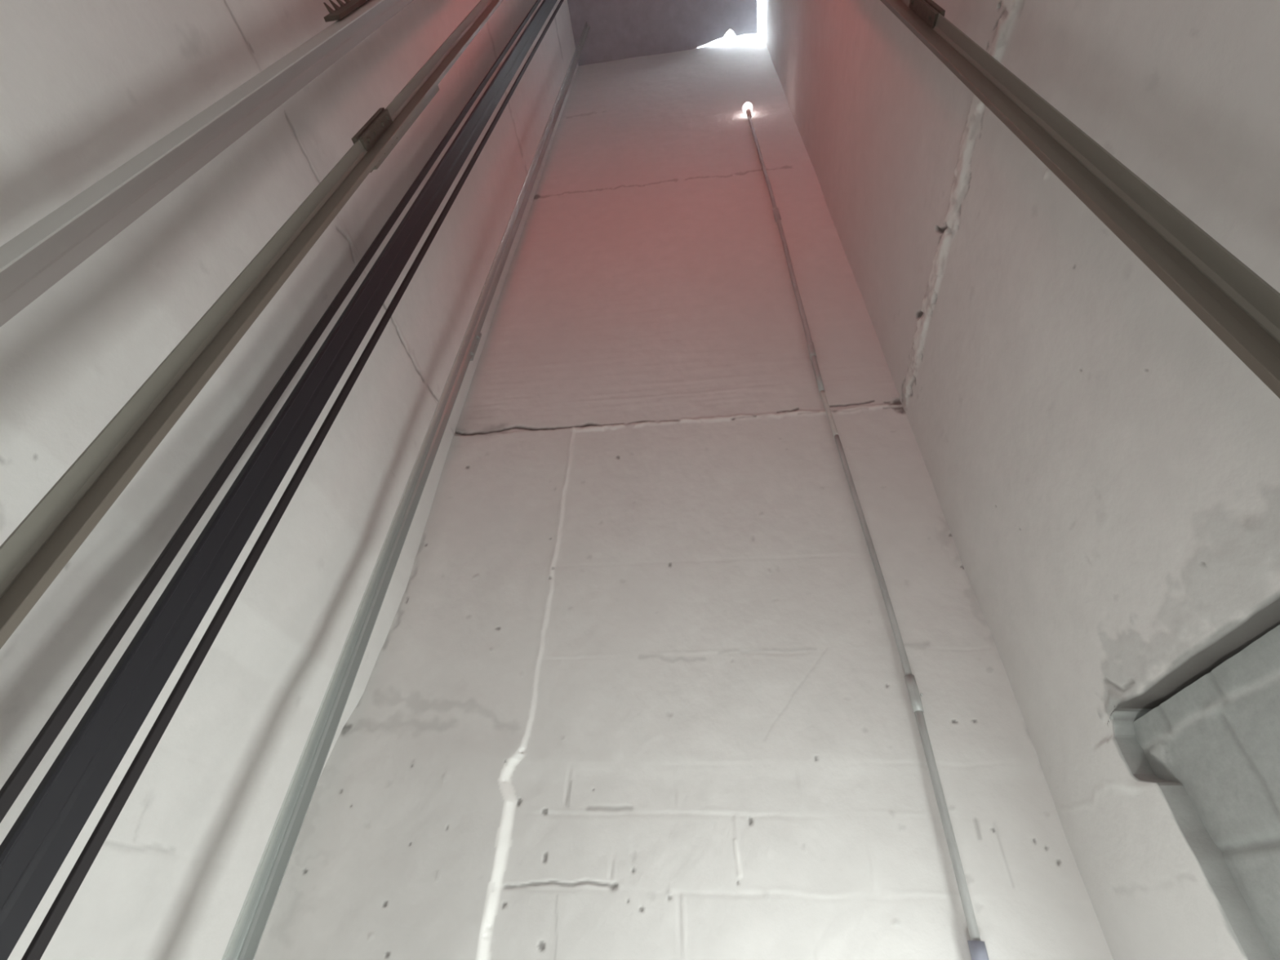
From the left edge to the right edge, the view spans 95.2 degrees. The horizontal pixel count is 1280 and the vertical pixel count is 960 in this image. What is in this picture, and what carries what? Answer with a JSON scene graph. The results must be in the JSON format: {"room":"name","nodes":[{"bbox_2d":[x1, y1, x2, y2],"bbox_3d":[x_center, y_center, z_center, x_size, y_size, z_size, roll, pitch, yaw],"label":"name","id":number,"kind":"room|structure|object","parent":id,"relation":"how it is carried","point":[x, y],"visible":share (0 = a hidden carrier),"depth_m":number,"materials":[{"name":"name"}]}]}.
{"room":"elevator shaft","nodes":[
{"label":"elevator shaft","id":0,"kind":"room"},
{"bbox_2d":[0,0,578,959],"bbox_3d":[-1.235,-2.345,3.169,0.246,10.190,2.850,-3,-41,7],"label":"wall","id":1,"kind":"structure","parent":0,"point":[86,86],"depth_m":1.66,"materials":[{"name":"white paint"}]},
{"bbox_2d":[567,0,757,66],"bbox_3d":[0.091,-6.315,6.346,2.375,0.100,3.000,-3,-41,7],"label":"ceiling","id":2,"kind":"structure","parent":0,"point":[620,29],"depth_m":7.14,"materials":[{"name":"paint"}]},
{"bbox_2d":[0,0,541,822],"bbox_3d":[-0.932,-2.188,3.321,0.012,10.170,0.087,-3,-41,7],"label":"cable","id":3,"kind":"object","parent":2,"relation":"hanging from","point":[20,775],"visible":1,"depth_m":1.34,"materials":[{"name":"black rubber"}]},
{"bbox_2d":[0,0,557,959],"bbox_3d":[-0.919,-2.124,3.396,0.018,10.170,0.168,-3,-41,7],"label":"cable","id":4,"kind":"object","parent":2,"relation":"hanging from","point":[36,846],"visible":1,"depth_m":1.33,"materials":[{"name":"black rubber"}]},
{"bbox_2d":[21,0,564,959],"bbox_3d":[-0.905,-2.054,3.477,0.012,10.170,0.093,-3,-41,7],"label":"cable","id":5,"kind":"object","parent":2,"relation":"hanging from","point":[42,937],"visible":1,"depth_m":1.39,"materials":[{"name":"black rubber"}]},
{"bbox_2d":[253,38,1113,959],"bbox_3d":[0.181,-1.480,4.108,2.530,10.190,0.170,-3,-41,7],"label":"wall","id":6,"kind":"structure","parent":0,"point":[636,688],"depth_m":2.23,"materials":[{"name":"white paint"}]},
{"bbox_2d":[747,115,989,959],"bbox_3d":[0.947,-0.571,3.074,0.125,7.520,0.045,-3,-41,7],"label":"conduit pipe","id":7,"kind":"object","parent":6,"relation":"attached to","point":[977,948],"visible":1,"depth_m":2.04,"materials":[{"name":"white paint"}]},
{"bbox_2d":[742,102,752,117],"bbox_3d":[1.030,-3.523,5.572,0.098,0.258,0.098,-3,-41,7],"label":"light bulb","id":8,"kind":"object","parent":7,"relation":"attached to","point":[747,108],"visible":1,"depth_m":5.56,"materials":[{"name":"white glass"}]},
{"bbox_2d":[763,0,1279,959],"bbox_3d":[1.229,-2.491,2.866,0.157,10.190,2.850,-3,-41,7],"label":"wall","id":9,"kind":"structure","parent":0,"point":[1103,468],"depth_m":1.45,"materials":[{"name":"white paint"}]},
{"bbox_3d":[-0.079,1.494,-0.340,2.950,0.120,3.100,-3,-41,7],"label":"floor","id":10,"kind":"structure","parent":0,"visible":0},
{"bbox_2d":[0,0,413,327],"bbox_3d":[-1.028,-2.573,2.875,0.175,10.170,0.084,31,-48,-29],"label":"rail","id":11,"kind":"object","parent":10,"relation":"on","point":[37,258],"visible":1,"depth_m":1.32,"materials":[{"name":"metal"}]},
{"bbox_2d":[0,0,503,648],"bbox_3d":[-0.809,-2.422,3.041,0.076,10.170,0.158,-3,-41,7],"label":"rail","id":12,"kind":"object","parent":10,"relation":"on","point":[33,556],"visible":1,"depth_m":1.16,"materials":[{"name":"grey metal"}]},
{"bbox_2d":[222,21,590,959],"bbox_3d":[-0.845,-1.711,3.876,0.119,10.170,0.070,-3,-41,7],"label":"rail","id":13,"kind":"object","parent":10,"relation":"on","point":[249,928],"visible":1,"depth_m":1.98,"materials":[{"name":"metal"}]},
{"bbox_2d":[880,0,1279,398],"bbox_3d":[1.013,-2.522,2.826,0.078,10.170,0.106,-3,-41,7],"label":"rail","id":14,"kind":"object","parent":10,"relation":"on","point":[1239,307],"visible":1,"depth_m":1.09,"materials":[{"name":"grey metal"}]}
]}

